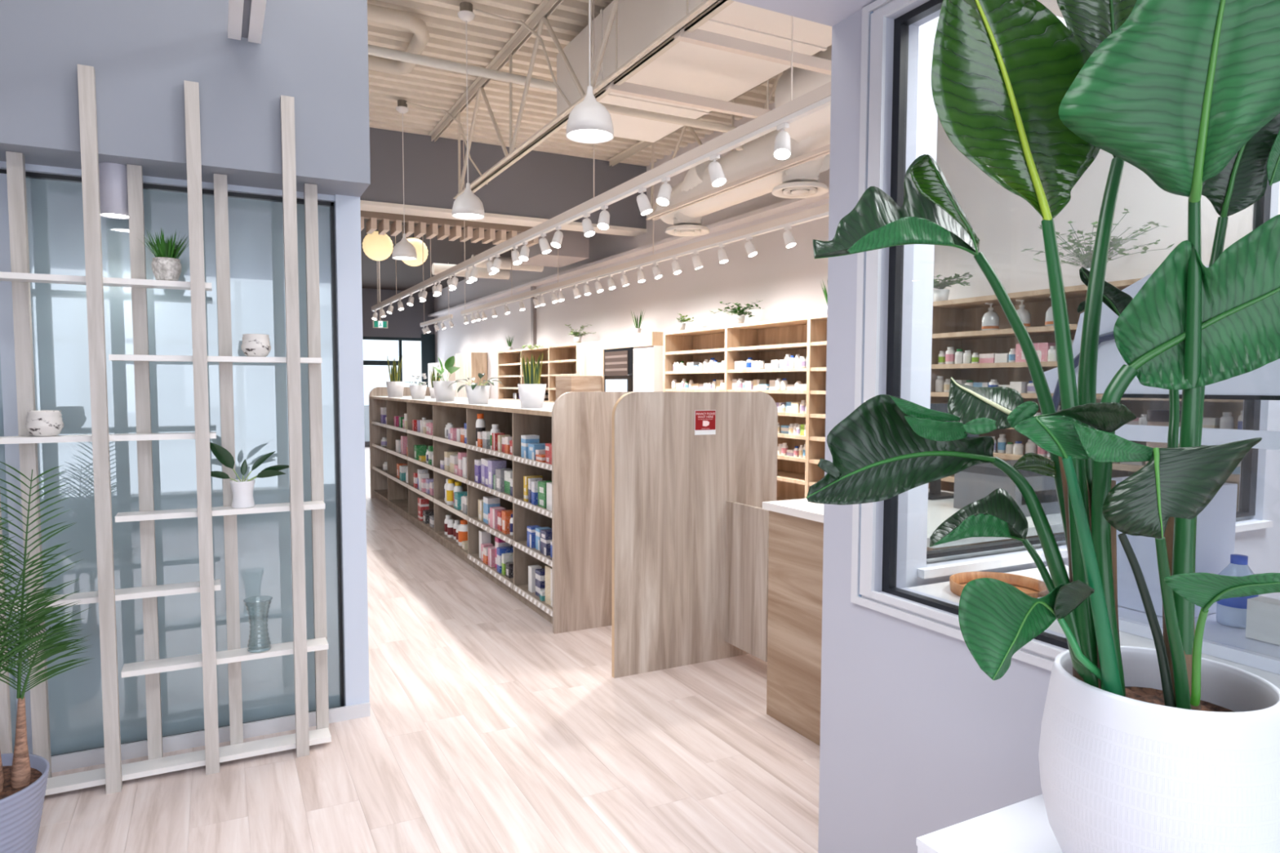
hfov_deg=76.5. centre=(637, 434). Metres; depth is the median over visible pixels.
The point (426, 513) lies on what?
box
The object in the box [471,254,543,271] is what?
duct
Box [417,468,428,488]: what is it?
box
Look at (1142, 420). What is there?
medicine bottle
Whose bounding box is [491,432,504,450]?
box
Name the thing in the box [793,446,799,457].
medicine bottle
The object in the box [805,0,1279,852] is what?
potted strelitzia
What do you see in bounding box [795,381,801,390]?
medicine bottle
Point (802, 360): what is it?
medicine bottle
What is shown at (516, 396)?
box
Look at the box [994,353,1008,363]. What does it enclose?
box
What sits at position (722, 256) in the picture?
track light
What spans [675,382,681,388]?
box
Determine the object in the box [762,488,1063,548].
countertop
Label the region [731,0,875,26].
ceiling
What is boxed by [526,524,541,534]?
box
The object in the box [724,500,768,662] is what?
panel
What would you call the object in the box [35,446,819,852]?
floor
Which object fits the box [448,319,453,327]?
track light
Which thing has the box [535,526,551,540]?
box
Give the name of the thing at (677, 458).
partition
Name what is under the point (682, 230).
diffuser
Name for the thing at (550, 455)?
box
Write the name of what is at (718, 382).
box
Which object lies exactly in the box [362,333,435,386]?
window
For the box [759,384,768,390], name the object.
box
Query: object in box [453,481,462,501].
medicine bottle
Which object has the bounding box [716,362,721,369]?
box
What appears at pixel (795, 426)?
medicine bottle
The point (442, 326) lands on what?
track light
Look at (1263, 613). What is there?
box
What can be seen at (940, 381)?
medicine bottle
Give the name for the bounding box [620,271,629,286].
track light
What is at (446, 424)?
medicine bottle
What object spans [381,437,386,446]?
medicine bottle
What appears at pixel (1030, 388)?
medicine bottle
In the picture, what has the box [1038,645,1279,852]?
planter
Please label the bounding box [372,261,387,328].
exit sign
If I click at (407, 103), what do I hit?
cable
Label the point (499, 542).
box
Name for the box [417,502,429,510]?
box
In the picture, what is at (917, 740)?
wall
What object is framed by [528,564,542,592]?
box
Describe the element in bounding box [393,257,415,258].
diffuser
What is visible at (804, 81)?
duct
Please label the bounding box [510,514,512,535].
medicine bottle
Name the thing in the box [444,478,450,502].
medicine bottle
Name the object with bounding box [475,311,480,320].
track light
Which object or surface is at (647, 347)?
surround
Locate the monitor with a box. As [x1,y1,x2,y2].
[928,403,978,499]
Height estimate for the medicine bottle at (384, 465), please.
0.100 m
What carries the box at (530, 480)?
on the shelving at (577, 425)
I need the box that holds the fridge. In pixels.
[603,347,633,391]
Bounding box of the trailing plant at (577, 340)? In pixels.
[565,324,595,342]
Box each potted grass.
[138,229,189,280]
[505,335,514,350]
[631,311,644,333]
[821,281,827,313]
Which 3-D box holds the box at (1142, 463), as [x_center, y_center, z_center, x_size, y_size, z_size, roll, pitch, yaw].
[2.764,0.118,4.508,0.080,0.089,0.121,-2,4,-27]
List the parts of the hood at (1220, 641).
support arm, rail, black trim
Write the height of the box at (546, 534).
0.050 m
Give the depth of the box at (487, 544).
6.42 m
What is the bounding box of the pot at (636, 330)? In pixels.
[634,328,641,333]
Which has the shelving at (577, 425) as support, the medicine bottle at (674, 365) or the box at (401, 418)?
the box at (401, 418)
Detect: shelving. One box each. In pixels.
[368,386,630,633]
[497,342,577,403]
[662,278,1243,511]
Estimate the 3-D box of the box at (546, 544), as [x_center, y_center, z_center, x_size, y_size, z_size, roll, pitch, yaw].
[-0.552,0.688,5.215,0.109,0.050,0.104,-2,4,-27]
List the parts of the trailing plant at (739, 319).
pot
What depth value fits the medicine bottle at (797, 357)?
7.01 m
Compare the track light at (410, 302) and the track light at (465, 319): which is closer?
the track light at (410, 302)
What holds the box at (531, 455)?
on the shelving at (577, 425)
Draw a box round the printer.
[953,459,1060,516]
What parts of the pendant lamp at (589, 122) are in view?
lamp shade, cord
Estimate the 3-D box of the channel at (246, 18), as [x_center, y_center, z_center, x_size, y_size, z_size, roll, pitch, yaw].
[-1.135,-1.455,2.396,0.112,0.030,1.495,-2,4,-27]
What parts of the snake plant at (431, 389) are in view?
planter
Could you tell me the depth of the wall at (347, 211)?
3.58 m
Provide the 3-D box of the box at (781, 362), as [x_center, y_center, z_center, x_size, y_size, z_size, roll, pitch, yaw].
[1.323,-0.628,7.227,0.080,0.079,0.082,-2,4,-27]
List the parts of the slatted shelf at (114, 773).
post, post, post, shelf, shelf, shelf, post, shelf, post, shelf, shelf, shelf, post, post, post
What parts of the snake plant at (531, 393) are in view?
planter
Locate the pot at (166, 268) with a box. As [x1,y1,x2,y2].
[151,257,181,280]
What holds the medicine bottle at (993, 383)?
on the wall shelving at (957, 323)
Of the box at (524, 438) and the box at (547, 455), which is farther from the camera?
the box at (524, 438)
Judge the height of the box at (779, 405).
0.083 m
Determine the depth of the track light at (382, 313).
12.63 m
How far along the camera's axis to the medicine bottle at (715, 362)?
8.17 m
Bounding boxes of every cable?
[405,102,488,184]
[475,8,571,106]
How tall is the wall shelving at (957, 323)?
2.070 m
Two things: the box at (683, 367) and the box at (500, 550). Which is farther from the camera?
the box at (683, 367)
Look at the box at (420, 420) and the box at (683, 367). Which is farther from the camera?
the box at (683, 367)
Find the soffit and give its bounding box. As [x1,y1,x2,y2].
[0,0,370,196]
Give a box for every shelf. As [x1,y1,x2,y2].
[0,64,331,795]
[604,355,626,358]
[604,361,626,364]
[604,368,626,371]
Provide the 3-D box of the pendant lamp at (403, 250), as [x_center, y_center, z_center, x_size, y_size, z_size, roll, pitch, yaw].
[-2.222,-2.416,7.720,0.232,1.470,0.232,-2,4,-27]
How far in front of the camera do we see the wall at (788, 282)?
7.77 m
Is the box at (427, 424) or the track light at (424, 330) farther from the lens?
the track light at (424, 330)
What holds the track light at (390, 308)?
hanging from the track rail at (820, 98)
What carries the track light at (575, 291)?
hanging from the track rail at (821, 211)
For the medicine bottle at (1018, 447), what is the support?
on the wall shelving at (957, 323)
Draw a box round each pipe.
[367,3,429,75]
[368,44,556,92]
[598,102,743,151]
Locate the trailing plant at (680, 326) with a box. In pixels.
[675,314,693,330]
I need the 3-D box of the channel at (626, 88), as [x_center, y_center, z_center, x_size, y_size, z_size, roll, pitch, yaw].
[0.370,-2.519,5.140,1.230,0.870,0.066,-2,4,-27]
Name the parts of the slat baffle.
header rail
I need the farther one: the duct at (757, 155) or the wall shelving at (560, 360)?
the wall shelving at (560, 360)
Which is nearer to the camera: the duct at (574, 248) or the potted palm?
the potted palm
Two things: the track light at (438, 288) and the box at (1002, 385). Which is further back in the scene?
the track light at (438, 288)
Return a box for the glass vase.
[243,595,272,653]
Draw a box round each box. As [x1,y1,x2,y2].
[380,407,386,423]
[394,416,400,426]
[395,440,400,453]
[396,462,407,478]
[399,416,404,427]
[399,465,408,480]
[400,435,407,453]
[404,413,407,429]
[412,419,419,431]
[413,444,426,460]
[413,472,417,488]
[417,420,420,431]
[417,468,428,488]
[417,497,429,504]
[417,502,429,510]
[417,508,426,515]
[417,513,422,520]
[418,455,426,461]
[418,472,429,490]
[419,419,432,433]
[421,478,426,492]
[422,421,432,434]
[422,509,434,524]
[426,422,428,434]
[426,478,433,493]
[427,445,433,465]
[428,422,432,435]
[429,481,433,495]
[429,515,434,527]
[440,460,444,469]
[444,451,458,471]
[448,428,450,439]
[449,427,463,440]
[449,454,457,473]
[453,491,466,510]
[454,464,457,475]
[456,428,460,441]
[457,452,466,476]
[460,427,464,443]
[461,496,462,511]
[462,457,466,478]
[462,495,467,514]
[462,540,467,550]
[464,422,466,444]
[474,459,480,471]
[474,471,481,483]
[477,431,482,447]
[478,499,483,511]
[478,509,483,520]
[479,529,490,558]
[480,457,498,471]
[480,471,484,484]
[480,542,493,560]
[482,431,490,448]
[483,495,500,511]
[483,509,489,524]
[483,546,494,564]
[484,459,492,473]
[484,472,488,486]
[488,459,506,488]
[488,546,495,567]
[489,506,505,528]
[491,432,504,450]
[493,474,495,489]
[494,536,511,553]
[494,552,497,568]
[495,468,512,492]
[497,435,510,452]
[497,511,502,531]
[497,546,513,573]
[501,509,512,533]
[502,436,505,453]
[502,552,513,574]
[504,436,512,453]
[504,470,512,494]
[505,561,513,577]
[509,440,512,454]
[510,478,512,496]
[513,393,519,399]
[520,435,539,443]
[520,442,528,450]
[520,449,528,458]
[523,475,542,484]
[523,484,528,493]
[523,492,528,501]
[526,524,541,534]
[527,533,535,541]
[527,539,535,548]
[528,443,545,452]
[528,451,535,460]
[528,477,542,502]
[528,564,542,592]
[531,480,537,505]
[535,448,545,460]
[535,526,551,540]
[535,538,540,551]
[535,568,545,585]
[535,582,545,597]
[536,453,545,462]
[537,480,551,495]
[537,493,546,508]
[539,590,545,600]
[540,528,551,540]
[540,537,551,547]
[540,545,550,555]
[543,392,548,400]
[545,443,551,453]
[545,453,549,463]
[545,564,552,606]
[546,482,551,497]
[546,496,551,511]
[548,444,551,454]
[549,454,551,464]
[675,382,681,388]
[681,365,686,370]
[686,361,699,370]
[692,365,698,370]
[692,383,703,389]
[698,384,703,389]
[703,382,709,389]
[715,379,724,389]
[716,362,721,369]
[720,382,724,389]
[721,360,724,369]
[732,379,743,389]
[734,360,746,369]
[744,380,753,389]
[751,360,764,368]
[753,379,766,390]
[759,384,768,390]
[764,363,771,368]
[768,380,776,390]
[771,360,779,368]
[775,402,786,412]
[779,360,784,368]
[781,425,789,433]
[786,384,795,390]
[786,401,799,412]
[786,449,793,456]
[791,402,800,413]
[800,383,806,390]
[800,424,805,435]
[955,380,966,384]
[973,382,989,386]
[978,353,995,363]
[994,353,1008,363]
[998,384,1009,387]
[1009,382,1028,393]
[1015,342,1057,362]
[1120,461,1145,465]
[1125,417,1139,425]
[1202,417,1220,428]
[1231,462,1240,474]
[1245,595,1279,645]
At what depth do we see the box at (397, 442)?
9.29 m
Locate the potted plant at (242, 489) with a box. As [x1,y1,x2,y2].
[209,442,288,508]
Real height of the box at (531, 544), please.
0.045 m
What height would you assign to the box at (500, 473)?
0.160 m
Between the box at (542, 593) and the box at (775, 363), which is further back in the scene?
the box at (775, 363)
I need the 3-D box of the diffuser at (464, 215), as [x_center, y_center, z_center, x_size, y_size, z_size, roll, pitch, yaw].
[-1.208,-1.570,5.807,0.212,0.001,0.212,-2,4,-27]
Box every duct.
[431,262,510,279]
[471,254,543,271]
[515,229,588,267]
[556,0,831,142]
[656,129,830,224]
[673,160,716,226]
[774,0,1063,142]
[782,130,830,183]
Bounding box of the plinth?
[915,794,1062,852]
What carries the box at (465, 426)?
on the shelving at (577, 425)
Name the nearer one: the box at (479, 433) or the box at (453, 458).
the box at (479, 433)
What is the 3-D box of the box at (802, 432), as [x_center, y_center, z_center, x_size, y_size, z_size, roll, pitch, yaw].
[1.458,-0.041,6.965,0.080,0.095,0.084,-2,4,-27]
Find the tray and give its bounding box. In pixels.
[949,571,1048,598]
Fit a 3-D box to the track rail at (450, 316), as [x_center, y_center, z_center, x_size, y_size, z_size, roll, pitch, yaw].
[-3.957,-2.707,15.885,0.044,1.037,2.500,-2,4,-27]
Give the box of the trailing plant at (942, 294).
[933,271,974,301]
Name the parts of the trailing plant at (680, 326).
pot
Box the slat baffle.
[360,210,538,247]
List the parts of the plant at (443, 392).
planter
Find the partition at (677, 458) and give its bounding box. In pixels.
[611,391,777,678]
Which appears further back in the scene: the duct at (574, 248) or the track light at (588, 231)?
the duct at (574, 248)
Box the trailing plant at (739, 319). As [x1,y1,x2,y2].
[710,300,764,324]
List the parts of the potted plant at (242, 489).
pot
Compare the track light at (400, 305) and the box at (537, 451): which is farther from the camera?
the track light at (400, 305)
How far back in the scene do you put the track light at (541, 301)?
10.71 m
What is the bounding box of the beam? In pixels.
[646,144,830,219]
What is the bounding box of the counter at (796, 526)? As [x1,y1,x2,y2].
[762,488,1064,745]
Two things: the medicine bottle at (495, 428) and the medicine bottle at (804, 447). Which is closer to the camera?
the medicine bottle at (495, 428)
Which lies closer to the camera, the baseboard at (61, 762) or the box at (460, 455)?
the baseboard at (61, 762)
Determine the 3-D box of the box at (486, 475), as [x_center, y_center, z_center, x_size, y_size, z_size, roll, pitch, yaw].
[-1.115,0.347,6.277,0.102,0.100,0.114,-2,4,-27]
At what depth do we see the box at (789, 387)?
7.13 m
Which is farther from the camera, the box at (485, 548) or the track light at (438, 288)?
the track light at (438, 288)
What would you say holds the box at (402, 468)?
on the shelving at (577, 425)
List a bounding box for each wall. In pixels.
[0,160,369,706]
[360,127,646,236]
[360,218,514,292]
[361,288,435,446]
[434,102,1253,399]
[817,0,1067,852]
[906,16,1279,599]
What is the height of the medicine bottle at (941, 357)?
0.093 m
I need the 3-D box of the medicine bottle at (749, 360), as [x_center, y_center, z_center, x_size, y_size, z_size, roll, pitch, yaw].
[1.066,-0.673,7.677,0.064,0.112,0.064,-2,4,-27]
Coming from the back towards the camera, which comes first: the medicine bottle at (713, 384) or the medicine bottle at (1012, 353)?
the medicine bottle at (713, 384)
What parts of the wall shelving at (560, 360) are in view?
shelf, shelf, shelf, shelf, shelf, shelf, panel, shelf, shelf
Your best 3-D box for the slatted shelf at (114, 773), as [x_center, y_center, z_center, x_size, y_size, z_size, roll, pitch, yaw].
[-1.921,0.010,2.997,1.438,2.597,0.186,-2,4,-27]
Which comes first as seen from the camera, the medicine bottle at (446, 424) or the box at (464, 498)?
the box at (464, 498)
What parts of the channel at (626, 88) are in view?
hanger rod, hanger rod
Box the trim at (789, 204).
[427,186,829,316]
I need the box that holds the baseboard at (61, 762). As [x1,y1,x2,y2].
[50,702,370,773]
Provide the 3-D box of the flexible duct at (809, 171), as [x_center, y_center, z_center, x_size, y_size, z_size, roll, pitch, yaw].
[1.234,-2.033,5.615,0.281,0.470,0.796,-1,4,-12]
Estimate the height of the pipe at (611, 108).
0.158 m
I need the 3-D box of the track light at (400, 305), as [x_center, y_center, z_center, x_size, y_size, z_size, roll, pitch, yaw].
[-3.323,-1.827,11.412,0.081,0.157,0.102,-2,4,-27]
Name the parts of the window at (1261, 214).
sill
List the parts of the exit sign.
green panel, suspension rod, white panel, green panel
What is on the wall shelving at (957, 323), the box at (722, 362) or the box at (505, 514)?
the box at (722, 362)
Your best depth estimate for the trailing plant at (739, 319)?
7.84 m
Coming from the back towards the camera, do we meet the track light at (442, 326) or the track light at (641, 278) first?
the track light at (442, 326)
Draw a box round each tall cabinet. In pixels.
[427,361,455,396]
[455,352,487,397]
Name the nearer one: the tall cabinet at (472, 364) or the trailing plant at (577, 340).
the trailing plant at (577, 340)
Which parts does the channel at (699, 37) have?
hanger rod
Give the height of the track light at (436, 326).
0.158 m
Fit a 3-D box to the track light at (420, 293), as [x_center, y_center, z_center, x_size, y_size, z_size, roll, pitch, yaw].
[-2.718,-1.754,10.257,0.100,0.157,0.076,2,4,29]
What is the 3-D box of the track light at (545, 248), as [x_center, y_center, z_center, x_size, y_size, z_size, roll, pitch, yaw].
[-0.727,-1.509,6.420,0.100,0.157,0.076,2,4,29]
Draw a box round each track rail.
[371,0,831,311]
[419,278,453,326]
[460,142,829,315]
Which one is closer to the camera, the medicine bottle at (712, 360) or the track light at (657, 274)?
the track light at (657, 274)
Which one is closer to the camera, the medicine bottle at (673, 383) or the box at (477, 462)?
the box at (477, 462)
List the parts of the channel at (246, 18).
rail, rail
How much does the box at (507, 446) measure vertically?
0.120 m
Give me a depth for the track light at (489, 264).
7.64 m
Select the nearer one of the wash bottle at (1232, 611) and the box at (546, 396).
the wash bottle at (1232, 611)
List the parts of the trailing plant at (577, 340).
pot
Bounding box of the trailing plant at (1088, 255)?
[1021,208,1174,284]
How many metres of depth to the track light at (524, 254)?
6.77 m
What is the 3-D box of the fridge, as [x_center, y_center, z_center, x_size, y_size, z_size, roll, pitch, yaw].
[-0.086,-0.095,10.105,0.390,1.930,0.780,-2,4,-27]
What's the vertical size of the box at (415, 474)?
0.150 m
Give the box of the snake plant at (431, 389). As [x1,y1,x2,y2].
[429,367,440,398]
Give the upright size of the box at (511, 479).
0.120 m
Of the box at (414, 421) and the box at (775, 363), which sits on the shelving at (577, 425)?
the box at (414, 421)
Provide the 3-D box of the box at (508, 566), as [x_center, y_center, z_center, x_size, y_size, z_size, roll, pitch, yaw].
[-0.889,0.979,5.898,0.113,0.100,0.074,-2,4,-29]
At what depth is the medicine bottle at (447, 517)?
7.51 m
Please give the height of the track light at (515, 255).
0.157 m
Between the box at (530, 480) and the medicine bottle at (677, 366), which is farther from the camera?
the medicine bottle at (677, 366)
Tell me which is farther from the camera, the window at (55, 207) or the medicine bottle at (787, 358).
the medicine bottle at (787, 358)
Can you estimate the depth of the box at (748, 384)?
7.65 m
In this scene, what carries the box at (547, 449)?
on the box at (547, 455)
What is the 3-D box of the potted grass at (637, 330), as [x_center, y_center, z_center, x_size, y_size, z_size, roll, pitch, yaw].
[0.008,-1.367,9.829,0.167,0.324,0.183,1,4,20]
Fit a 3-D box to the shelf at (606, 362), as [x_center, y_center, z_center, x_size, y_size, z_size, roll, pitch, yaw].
[-0.264,-0.881,10.008,0.002,0.030,0.620,-2,4,-27]
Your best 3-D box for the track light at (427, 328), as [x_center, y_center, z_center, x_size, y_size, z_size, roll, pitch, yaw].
[-4.263,-2.150,16.539,0.106,0.158,0.076,1,4,6]
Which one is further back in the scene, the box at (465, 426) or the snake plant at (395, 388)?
the snake plant at (395, 388)
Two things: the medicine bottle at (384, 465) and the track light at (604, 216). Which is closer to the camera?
the track light at (604, 216)
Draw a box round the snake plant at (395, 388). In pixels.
[386,355,404,397]
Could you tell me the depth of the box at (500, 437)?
5.97 m
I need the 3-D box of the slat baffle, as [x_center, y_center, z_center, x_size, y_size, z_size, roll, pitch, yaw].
[-2.342,-2.404,9.436,2.430,0.210,0.350,-2,4,-27]
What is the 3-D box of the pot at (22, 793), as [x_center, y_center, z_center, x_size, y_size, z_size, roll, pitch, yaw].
[-2.014,1.195,2.439,0.414,0.300,0.414,-2,4,-27]
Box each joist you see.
[427,0,734,199]
[606,69,937,220]
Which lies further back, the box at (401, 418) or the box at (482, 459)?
the box at (401, 418)
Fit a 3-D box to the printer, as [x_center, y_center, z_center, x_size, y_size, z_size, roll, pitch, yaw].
[1.606,0.222,3.442,0.400,0.190,0.302,-2,4,-27]
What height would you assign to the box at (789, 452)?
0.052 m
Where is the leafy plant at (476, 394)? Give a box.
[448,373,502,404]
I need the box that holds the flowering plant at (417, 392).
[403,373,429,399]
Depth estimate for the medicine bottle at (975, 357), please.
5.38 m
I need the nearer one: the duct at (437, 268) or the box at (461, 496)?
the box at (461, 496)
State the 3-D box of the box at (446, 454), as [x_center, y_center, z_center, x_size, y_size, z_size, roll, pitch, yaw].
[-1.686,0.240,7.400,0.116,0.170,0.114,-2,4,-27]
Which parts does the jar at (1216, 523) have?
lid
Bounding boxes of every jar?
[25,410,63,436]
[240,333,271,356]
[1111,409,1237,617]
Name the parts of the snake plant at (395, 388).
planter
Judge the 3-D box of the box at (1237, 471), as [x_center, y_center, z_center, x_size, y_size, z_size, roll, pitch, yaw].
[2.997,0.161,4.011,0.080,0.068,0.104,-2,4,-27]
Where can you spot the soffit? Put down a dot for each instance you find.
(141, 53)
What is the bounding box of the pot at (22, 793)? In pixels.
[0,752,49,852]
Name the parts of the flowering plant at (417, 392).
planter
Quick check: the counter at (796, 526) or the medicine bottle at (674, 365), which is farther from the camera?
the medicine bottle at (674, 365)
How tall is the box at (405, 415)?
0.170 m
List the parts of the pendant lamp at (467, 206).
cord, lamp shade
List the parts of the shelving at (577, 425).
shelf, shelf, shelf, shelf, panel, shelf, shelf, shelf, shelf, shelf, shelf, shelf, shelf, shelf, shelf, shelf, panel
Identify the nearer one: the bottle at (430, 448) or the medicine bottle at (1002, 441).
the medicine bottle at (1002, 441)
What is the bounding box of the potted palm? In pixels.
[0,461,93,852]
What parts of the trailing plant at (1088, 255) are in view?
pot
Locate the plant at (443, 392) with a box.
[431,355,461,401]
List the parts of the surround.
panel, header panel, door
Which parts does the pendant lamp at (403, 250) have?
cord, lamp shade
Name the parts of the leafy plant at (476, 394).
planter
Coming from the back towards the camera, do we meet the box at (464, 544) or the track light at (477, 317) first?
the track light at (477, 317)
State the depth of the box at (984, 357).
5.32 m
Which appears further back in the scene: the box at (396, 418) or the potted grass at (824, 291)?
the box at (396, 418)
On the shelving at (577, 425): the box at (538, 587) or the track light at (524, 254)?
the box at (538, 587)
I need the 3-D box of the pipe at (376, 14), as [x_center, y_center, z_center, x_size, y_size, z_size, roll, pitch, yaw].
[-2.457,-2.971,5.893,1.806,0.134,1.107,-2,4,-27]
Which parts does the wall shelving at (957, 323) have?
shelf, shelf, shelf, shelf, shelf, shelf, shelf, shelf, shelf, shelf, shelf, shelf, shelf, shelf, shelf, shelf, shelf, shelf, shelf, shelf, shelf, shelf, shelf, shelf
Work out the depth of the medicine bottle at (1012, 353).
5.12 m
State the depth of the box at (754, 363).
7.58 m
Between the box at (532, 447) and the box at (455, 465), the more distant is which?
the box at (455, 465)
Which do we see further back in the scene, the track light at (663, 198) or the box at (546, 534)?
the box at (546, 534)
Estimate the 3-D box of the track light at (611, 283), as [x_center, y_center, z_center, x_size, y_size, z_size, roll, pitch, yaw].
[-0.281,-1.660,8.849,0.076,0.157,0.102,-3,5,-38]
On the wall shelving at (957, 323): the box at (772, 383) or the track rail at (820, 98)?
the box at (772, 383)
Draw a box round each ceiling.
[367,0,782,166]
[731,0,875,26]
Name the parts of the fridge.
glass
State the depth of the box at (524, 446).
5.46 m
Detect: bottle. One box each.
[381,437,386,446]
[382,462,387,470]
[405,470,408,483]
[444,424,447,437]
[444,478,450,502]
[444,515,452,534]
[446,422,451,438]
[446,479,454,505]
[447,519,454,537]
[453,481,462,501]
[453,520,460,539]
[455,524,459,542]
[457,519,467,546]
[475,413,485,446]
[490,424,500,449]
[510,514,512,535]
[671,379,677,388]
[673,362,676,371]
[675,362,679,371]
[680,361,684,370]
[681,378,686,388]
[684,382,688,388]
[688,380,693,388]
[698,363,703,370]
[703,359,708,370]
[708,382,711,389]
[709,358,714,370]
[711,379,715,389]
[713,360,717,369]
[737,378,743,389]
[741,360,746,369]
[746,357,753,368]
[757,360,764,368]
[775,378,781,390]
[777,422,780,433]
[777,444,782,454]
[781,378,787,390]
[781,404,786,412]
[781,442,787,455]
[784,354,790,368]
[788,423,794,434]
[789,355,795,368]
[793,423,798,435]
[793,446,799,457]
[794,354,799,368]
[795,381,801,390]
[796,424,800,435]
[798,356,805,368]
[799,444,803,457]
[800,400,805,413]
[803,444,805,457]
[935,376,945,391]
[937,351,945,364]
[943,378,950,391]
[945,346,955,364]
[955,349,964,364]
[963,350,972,363]
[964,380,973,386]
[971,352,978,363]
[981,302,999,330]
[988,379,998,386]
[991,436,996,452]
[997,434,1006,453]
[1005,442,1013,453]
[1008,348,1015,362]
[1013,440,1023,454]
[1015,299,1031,327]
[1025,439,1037,453]
[1026,381,1035,393]
[1033,412,1041,416]
[1037,445,1047,457]
[1044,296,1053,325]
[1047,346,1057,361]
[1138,413,1147,425]
[1216,554,1258,628]
[1219,412,1234,429]
[1237,410,1243,429]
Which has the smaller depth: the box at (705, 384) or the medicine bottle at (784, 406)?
the medicine bottle at (784, 406)
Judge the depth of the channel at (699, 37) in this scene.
4.34 m
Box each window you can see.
[0,168,344,755]
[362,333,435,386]
[850,0,1068,671]
[916,180,1272,578]
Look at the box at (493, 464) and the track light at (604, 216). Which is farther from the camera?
the box at (493, 464)
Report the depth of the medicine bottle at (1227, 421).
4.03 m
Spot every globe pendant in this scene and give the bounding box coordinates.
[362,226,393,261]
[402,237,427,266]
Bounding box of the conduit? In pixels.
[530,286,536,347]
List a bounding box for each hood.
[1036,265,1279,674]
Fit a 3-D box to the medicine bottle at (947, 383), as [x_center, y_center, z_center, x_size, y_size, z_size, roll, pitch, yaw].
[2.151,-0.340,5.617,0.061,0.091,0.061,-2,4,-27]
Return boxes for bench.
[907,564,1279,688]
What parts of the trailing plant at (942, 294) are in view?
pot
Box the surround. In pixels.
[555,331,663,399]
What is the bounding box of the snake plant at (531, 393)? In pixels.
[517,344,546,408]
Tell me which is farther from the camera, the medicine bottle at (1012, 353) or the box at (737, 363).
the box at (737, 363)
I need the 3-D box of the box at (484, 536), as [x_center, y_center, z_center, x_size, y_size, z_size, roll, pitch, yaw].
[-1.222,0.879,6.516,0.076,0.220,0.074,-2,4,-27]
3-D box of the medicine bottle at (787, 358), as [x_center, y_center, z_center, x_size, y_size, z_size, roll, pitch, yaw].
[1.326,-0.645,7.140,0.062,0.124,0.062,-2,4,-27]
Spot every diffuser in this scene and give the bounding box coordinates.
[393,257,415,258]
[453,213,482,217]
[568,128,612,141]
[665,224,709,236]
[771,181,828,199]
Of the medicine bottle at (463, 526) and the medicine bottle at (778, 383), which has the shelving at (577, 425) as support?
the medicine bottle at (463, 526)
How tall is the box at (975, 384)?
0.068 m
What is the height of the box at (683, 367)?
0.057 m
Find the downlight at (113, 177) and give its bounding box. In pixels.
[98,162,128,219]
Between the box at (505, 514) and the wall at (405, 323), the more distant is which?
the wall at (405, 323)
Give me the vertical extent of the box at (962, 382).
0.083 m
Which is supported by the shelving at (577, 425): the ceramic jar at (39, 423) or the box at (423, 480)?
the box at (423, 480)
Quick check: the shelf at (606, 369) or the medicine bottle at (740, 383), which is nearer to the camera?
the medicine bottle at (740, 383)
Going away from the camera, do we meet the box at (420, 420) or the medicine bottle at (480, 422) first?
the medicine bottle at (480, 422)
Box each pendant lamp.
[391,99,417,260]
[451,1,484,220]
[565,0,613,143]
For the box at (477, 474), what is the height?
0.090 m
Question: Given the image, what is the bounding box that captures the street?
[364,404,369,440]
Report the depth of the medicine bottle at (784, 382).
7.19 m
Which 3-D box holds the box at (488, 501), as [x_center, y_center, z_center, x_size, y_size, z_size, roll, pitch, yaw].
[-1.143,0.539,6.375,0.098,0.100,0.124,-2,4,-27]
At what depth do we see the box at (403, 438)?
9.09 m
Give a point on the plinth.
(1024, 826)
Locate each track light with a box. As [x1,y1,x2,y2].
[372,310,377,319]
[379,306,386,317]
[386,302,393,314]
[397,298,404,310]
[407,293,413,306]
[417,288,426,302]
[419,287,427,300]
[422,325,426,333]
[425,324,430,333]
[431,282,439,296]
[434,280,442,294]
[434,322,439,330]
[440,320,445,329]
[447,275,456,290]
[448,273,457,288]
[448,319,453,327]
[463,314,468,324]
[465,267,473,283]
[469,264,478,280]
[470,312,475,322]
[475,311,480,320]
[480,310,486,319]
[486,257,496,275]
[491,253,501,271]
[491,306,497,317]
[503,303,510,314]
[511,245,521,265]
[518,299,524,311]
[519,241,528,261]
[533,295,539,307]
[538,233,551,253]
[538,293,545,306]
[550,290,557,303]
[551,226,563,248]
[556,288,564,302]
[572,284,580,297]
[582,213,595,236]
[583,281,591,295]
[594,278,603,293]
[597,204,609,230]
[607,275,615,289]
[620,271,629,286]
[636,187,653,215]
[636,266,645,282]
[652,262,662,279]
[656,176,671,205]
[671,257,681,274]
[692,251,702,269]
[707,154,726,186]
[717,244,728,263]
[744,236,757,257]
[773,122,791,159]
[782,226,795,248]
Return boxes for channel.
[227,0,266,44]
[605,7,771,118]
[674,0,831,75]
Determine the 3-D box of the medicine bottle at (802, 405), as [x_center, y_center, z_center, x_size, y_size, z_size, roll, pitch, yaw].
[1.426,-0.241,6.983,0.054,0.110,0.054,-2,4,-27]
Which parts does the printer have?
lid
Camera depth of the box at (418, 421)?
8.39 m

